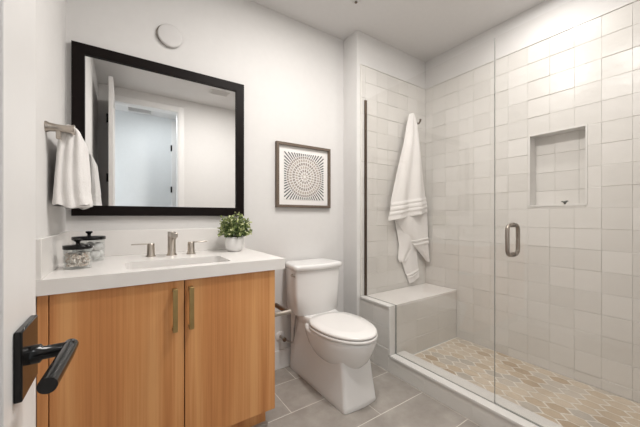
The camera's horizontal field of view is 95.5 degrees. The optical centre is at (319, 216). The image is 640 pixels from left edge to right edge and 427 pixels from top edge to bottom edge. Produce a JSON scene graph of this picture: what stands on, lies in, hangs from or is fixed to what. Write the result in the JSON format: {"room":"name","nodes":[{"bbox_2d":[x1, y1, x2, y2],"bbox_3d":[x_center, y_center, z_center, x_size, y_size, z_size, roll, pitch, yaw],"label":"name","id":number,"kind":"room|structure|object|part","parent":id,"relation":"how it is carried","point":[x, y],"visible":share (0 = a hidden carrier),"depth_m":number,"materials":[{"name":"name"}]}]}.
{"room":"bathroom","nodes":[
{"label":"bathroom","id":0,"kind":"room"},
{"bbox_2d":[36,0,65,426],"bbox_3d":[-0.715,-0.190,0.533,0.100,2.600,2.383,0,0,-34],"label":"wall","id":1,"kind":"structure","parent":0,"point":[50,14],"depth_m":1.13,"materials":[{"name":"paint"}]},
{"bbox_2d":[44,121,74,138],"bbox_3d":[-1.092,-0.327,1.260,0.085,0.063,0.402,0,0,-34],"label":"towel bar","id":2,"kind":"object","parent":1,"relation":"attached to","point":[48,126],"visible":0.53,"depth_m":1.10,"materials":[{"name":"silver metal"}]},
{"bbox_2d":[52,124,92,209],"bbox_3d":[-1.060,-0.198,1.266,0.115,0.329,0.311,0,0,-34],"label":"hand towel","id":3,"kind":"object","parent":2,"relation":"hanging from","point":[72,178],"visible":0.97,"depth_m":1.15,"materials":[{"name":"white fabric"}]},
{"bbox_2d":[66,0,342,350],"bbox_3d":[-0.125,-0.190,2.306,2.857,2.600,0.100,0,0,-34],"label":"wall","id":4,"kind":"structure","parent":0,"point":[290,71],"depth_m":2.04,"materials":[{"name":"paint"}]},
{"bbox_2d":[69,228,243,256],"bbox_3d":[-0.890,0.143,1.722,0.905,0.137,0.015,0,0,-34],"label":"backsplash","id":5,"kind":"structure","parent":4,"relation":"attached to","point":[117,242],"depth_m":1.66,"materials":[{"name":"white stone"}]},
{"bbox_2d":[71,40,243,215],"bbox_3d":[-0.886,-0.445,1.718,0.890,0.882,0.025,0,0,-34],"label":"wall mirror","id":6,"kind":"object","parent":4,"relation":"attached to","point":[160,139],"visible":0.87,"depth_m":1.68,"materials":[{"name":"black metal"}]},
{"bbox_2d":[156,24,182,47],"bbox_3d":[-0.888,-1.067,1.720,0.140,0.134,0.022,0,0,-34],"label":"cover plate","id":7,"kind":"object","parent":4,"relation":"attached to","point":[168,35],"visible":1,"depth_m":1.71,"materials":[{"name":"white plastic"}]},
{"bbox_2d":[275,347,290,369],"bbox_3d":[-0.179,1.042,2.201,0.920,0.135,0.014,0,0,-34],"label":"baseboard","id":8,"kind":"structure","parent":4,"relation":"attached to","point":[282,357],"depth_m":2.13,"materials":[{"name":"white paint"}]},
{"bbox_2d":[275,315,296,342],"bbox_3d":[-0.236,0.796,2.092,0.178,0.244,0.088,0,0,22],"label":"supply valve","id":9,"kind":"object","parent":4,"relation":"attached to","point":[279,336],"visible":0.97,"depth_m":2.11,"materials":[{"name":"silver metal"}]},
{"bbox_2d":[275,141,330,207],"bbox_3d":[-0.119,-0.306,2.231,0.479,0.478,0.029,0,0,-34],"label":"framed art","id":10,"kind":"object","parent":4,"relation":"attached to","point":[302,172],"visible":1,"depth_m":2.22,"materials":[{"name":"brown wood"}]},
{"bbox_2d":[284,151,323,200],"bbox_3d":[-0.118,-0.304,2.236,0.356,0.356,0.003,0,0,-34],"label":"print","id":11,"kind":"object","parent":10,"relation":"attached to","point":[303,170],"depth_m":2.23,"materials":[{"name":"paper"}]},
{"bbox_2d":[265,362,481,426],"bbox_3d":[0.077,1.170,1.066,2.008,0.120,2.383,0,0,-34],"label":"floor","id":12,"kind":"structure","parent":0,"point":[398,403],"depth_m":1.68,"materials":[{"name":"tile"}]},
{"bbox_2d":[37,270,274,426],"bbox_3d":[-0.743,0.688,1.447,0.869,0.845,0.629,0,0,-34],"label":"vanity cabinet","id":13,"kind":"object","parent":12,"relation":"on","point":[199,352],"visible":0.81,"depth_m":1.19,"materials":[{"name":"brown wood"}]},
{"bbox_3d":[-0.752,0.614,1.115,0.420,0.692,0.019,0,0,-34],"label":"door","id":14,"kind":"part","parent":13,"relation":"part of","materials":[{"name":"brown wood"}]},
{"bbox_2d":[36,228,284,295],"bbox_3d":[-0.729,0.170,1.469,0.920,0.189,0.614,0,0,-34],"label":"countertop","id":15,"kind":"structure","parent":13,"relation":"on","point":[125,264],"depth_m":1.35,"materials":[{"name":"white stone"}]},
{"bbox_2d":[62,239,92,269],"bbox_3d":[-0.994,0.151,1.194,0.097,0.119,0.097,0,0,-34],"label":"glass jar","id":16,"kind":"object","parent":15,"relation":"on","point":[77,246],"visible":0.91,"depth_m":1.17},
{"bbox_2d":[64,251,90,266],"bbox_3d":[-0.994,0.175,1.194,0.084,0.060,0.082,0,0,-34],"label":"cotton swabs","id":17,"kind":"object","parent":16,"relation":"in","point":[81,259],"visible":1,"depth_m":1.17},
{"bbox_3d":[-0.994,0.124,1.194,0.097,0.018,0.097,0,0,-34],"label":"lid","id":18,"kind":"part","parent":16,"relation":"part of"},
{"bbox_3d":[-0.994,0.104,1.194,0.029,0.025,0.029,0,0,-34],"label":"knob","id":19,"kind":"part","parent":16,"relation":"part of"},
{"bbox_2d":[71,231,105,260],"bbox_3d":[-1.107,0.141,1.395,0.130,0.141,0.130,0,0,-34],"label":"glass jar","id":20,"kind":"object","parent":15,"relation":"on","point":[88,237],"visible":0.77,"depth_m":1.37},
{"bbox_3d":[-1.107,0.102,1.395,0.130,0.018,0.130,0,0,-34],"label":"lid","id":21,"kind":"part","parent":20,"relation":"part of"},
{"bbox_2d":[90,251,99,258],"bbox_3d":[-1.070,0.182,1.385,0.038,0.038,0.037,0,0,-26],"label":"ball","id":22,"kind":"object","parent":20,"relation":"in","point":[94,254],"visible":0.98,"depth_m":1.37,"materials":[{"name":"white"}]},
{"bbox_2d":[93,242,101,250],"bbox_3d":[-1.068,0.144,1.396,0.037,0.039,0.037,0,0,19],"label":"ball","id":23,"kind":"object","parent":20,"relation":"in","point":[97,246],"visible":0.95,"depth_m":1.39,"materials":[{"name":"white"}]},
{"bbox_2d":[131,231,206,256],"bbox_3d":[-0.790,0.147,1.561,0.374,0.129,0.144,0,0,-34],"label":"faucet","id":24,"kind":"object","parent":15,"relation":"on","point":[172,235],"visible":1,"depth_m":1.58,"materials":[{"name":"silver metal"}]},
{"bbox_3d":[-0.898,0.177,1.544,0.048,0.069,0.048,0,0,-34],"label":"handle","id":25,"kind":"part","parent":24,"relation":"part of","materials":[{"name":"silver metal"}]},
{"bbox_3d":[-0.790,0.147,1.561,0.052,0.129,0.144,0,0,-34],"label":"spout","id":26,"kind":"part","parent":24,"relation":"part of","materials":[{"name":"silver metal"}]},
{"bbox_3d":[-0.733,0.177,1.654,0.048,0.069,0.048,0,0,-34],"label":"handle","id":27,"kind":"part","parent":24,"relation":"part of","materials":[{"name":"silver metal"}]},
{"bbox_2d":[217,212,251,251],"bbox_3d":[-0.522,0.091,1.791,0.213,0.243,0.226,0,0,-21],"label":"potted plant","id":28,"kind":"object","parent":15,"relation":"on","point":[233,230],"visible":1,"depth_m":1.74,"materials":[{"name":"green plant"}]},
{"bbox_3d":[-0.524,0.168,1.786,0.114,0.088,0.114,0,0,-34],"label":"pot","id":29,"kind":"part","parent":28,"relation":"part of","materials":[{"name":"white ceramic"}]},
{"bbox_3d":[-0.593,0.383,1.190,0.018,0.175,0.034,0,0,-34],"label":"handle","id":30,"kind":"part","parent":13,"relation":"part of","materials":[{"name":"gold metal"}]},
{"bbox_3d":[-0.542,0.383,1.224,0.018,0.175,0.034,0,0,-34],"label":"handle","id":31,"kind":"part","parent":13,"relation":"part of","materials":[{"name":"gold metal"}]},
{"bbox_3d":[-0.403,0.614,1.350,0.414,0.692,0.019,0,0,-34],"label":"door","id":32,"kind":"part","parent":13,"relation":"part of","materials":[{"name":"brown wood"}]},
{"bbox_2d":[275,303,290,316],"bbox_3d":[-0.239,0.510,1.579,0.114,0.044,0.162,0,0,-34],"label":"paper holder","id":33,"kind":"object","parent":13,"relation":"attached to","point":[283,311],"visible":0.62,"depth_m":1.55,"materials":[{"name":"silver metal"}]},
{"bbox_3d":[-0.213,0.508,1.610,0.026,0.025,0.140,0,0,-34],"label":"arm","id":34,"kind":"part","parent":33,"relation":"part of","materials":[{"name":"brown metal"}]},
{"bbox_3d":[-0.206,0.510,1.530,0.114,0.044,0.044,0,0,-34],"label":"post","id":35,"kind":"part","parent":33,"relation":"part of","materials":[{"name":"silver metal"}]},
{"bbox_2d":[285,258,377,413],"bbox_3d":[0.077,0.720,1.926,0.402,0.780,0.725,0,0,-34],"label":"toilet","id":36,"kind":"object","parent":12,"relation":"on","point":[332,350],"visible":0.99,"depth_m":1.84,"materials":[{"name":"white ceramic"}]},
{"bbox_3d":[-0.056,0.523,2.123,0.380,0.306,0.242,0,0,-34],"label":"tank","id":37,"kind":"part","parent":36,"relation":"part of","materials":[{"name":"white ceramic"}]},
{"bbox_3d":[-0.053,0.349,2.120,0.402,0.038,0.259,0,0,-34],"label":"tank lid","id":38,"kind":"part","parent":36,"relation":"part of","materials":[{"name":"white ceramic"}]},
{"bbox_3d":[0.150,0.682,1.829,0.356,0.023,0.476,0,0,-34],"label":"seat lid","id":39,"kind":"part","parent":36,"relation":"part of","materials":[{"name":"white plastic"}]},
{"bbox_3d":[0.151,0.705,1.827,0.362,0.018,0.477,0,0,-34],"label":"seat","id":40,"kind":"part","parent":36,"relation":"part of","materials":[{"name":"white plastic"}]},
{"bbox_2d":[360,283,455,371],"bbox_3d":[0.754,0.874,2.429,0.843,0.472,0.318,0,0,-34],"label":"shower bench","id":41,"kind":"object","parent":12,"relation":"on","point":[426,313],"visible":0.91,"depth_m":2.26,"materials":[{"name":"tile"}]},
{"bbox_3d":[0.425,0.812,2.206,0.048,0.348,0.316,0,0,-34],"label":"edge trim","id":42,"kind":"part","parent":41,"relation":"part of","materials":[{"name":"tile"}]},
{"bbox_3d":[0.774,0.648,2.444,0.794,0.018,0.310,0,0,-34],"label":"seat","id":43,"kind":"part","parent":41,"relation":"part of","materials":[{"name":"white stone"}]},
{"bbox_2d":[389,351,562,426],"bbox_3d":[1.017,1.048,1.419,0.152,0.124,1.679,0,0,-34],"label":"shower curb","id":44,"kind":"structure","parent":12,"relation":"on","point":[479,410],"depth_m":1.66,"materials":[{"name":"stone"}]},
{"bbox_2d":[364,38,494,403],"bbox_3d":[0.643,0.023,1.944,0.018,1.926,0.994,0,0,-34],"label":"screen","id":45,"kind":"object","parent":44,"relation":"on","point":[365,101],"visible":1,"depth_m":2.34,"materials":[{"name":"clear glass"}]},
{"bbox_2d":[495,223,542,426],"bbox_3d":[1.144,0.023,1.200,0.135,1.926,0.796,0,0,-34],"label":"door","id":46,"kind":"structure","parent":44,"relation":"on","point":[507,228],"depth_m":1.44,"materials":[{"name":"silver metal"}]},
{"bbox_3d":[0.968,0.117,1.461,0.135,0.173,0.024,0,0,-34],"label":"pull handle","id":47,"kind":"part","parent":46,"relation":"part of","materials":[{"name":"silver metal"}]},
{"bbox_2d":[343,30,425,315],"bbox_3d":[0.653,-0.190,2.660,0.972,2.600,0.181,0,0,-34],"label":"wall","id":48,"kind":"structure","parent":0,"point":[391,80],"depth_m":2.44,"materials":[{"name":"tile"}]},
{"bbox_3d":[0.892,-0.859,2.661,0.040,0.049,0.086,0,0,-34],"label":"robe hook","id":49,"kind":"object","parent":48,"relation":"attached to","visible":0},
{"bbox_2d":[388,113,429,282],"bbox_3d":[0.801,-0.156,2.586,0.559,1.528,0.104,0,0,-34],"label":"bath towel","id":50,"kind":"object","parent":49,"relation":"hanging from","point":[408,208],"visible":1,"depth_m":2.58,"materials":[{"name":"white fabric"}]},
{"bbox_2d":[250,0,545,61],"bbox_3d":[0.471,-1.540,1.331,2.957,0.100,2.383,0,0,-34],"label":"ceiling","id":51,"kind":"structure","parent":0,"point":[424,30],"depth_m":2.19,"materials":[{"name":"paint"}]},
{"bbox_2d":[414,337,639,426],"bbox_3d":[1.367,1.081,1.651,0.712,0.058,1.674,0,0,-34],"label":"floor","id":52,"kind":"structure","parent":0,"point":[565,401],"depth_m":1.79,"materials":[{"name":"tile"}]},
{"bbox_2d":[425,0,639,402],"bbox_3d":[1.606,-0.190,2.107,0.208,2.600,2.163,0,0,-34],"label":"wall","id":53,"kind":"structure","parent":0,"point":[567,72],"depth_m":2.03,"materials":[{"name":"tile"}]},
{"bbox_3d":[1.144,-0.190,0.420,2.857,2.600,0.120,0,0,-34],"label":"wall","id":54,"kind":"structure","parent":0,"visible":0},
{"bbox_2d":[0,0,78,426],"bbox_3d":[-0.156,-0.110,0.046,0.084,2.416,0.703,0,0,-30],"label":"door","id":55,"kind":"structure","parent":54,"relation":"in","point":[21,353],"depth_m":0.28,"materials":[{"name":"paint"}]},
{"bbox_3d":[-0.265,0.144,0.283,0.038,0.019,0.094,0,0,-34],"label":"handle","id":56,"kind":"part","parent":55,"relation":"part of","materials":[{"name":"black metal"}]}
]}

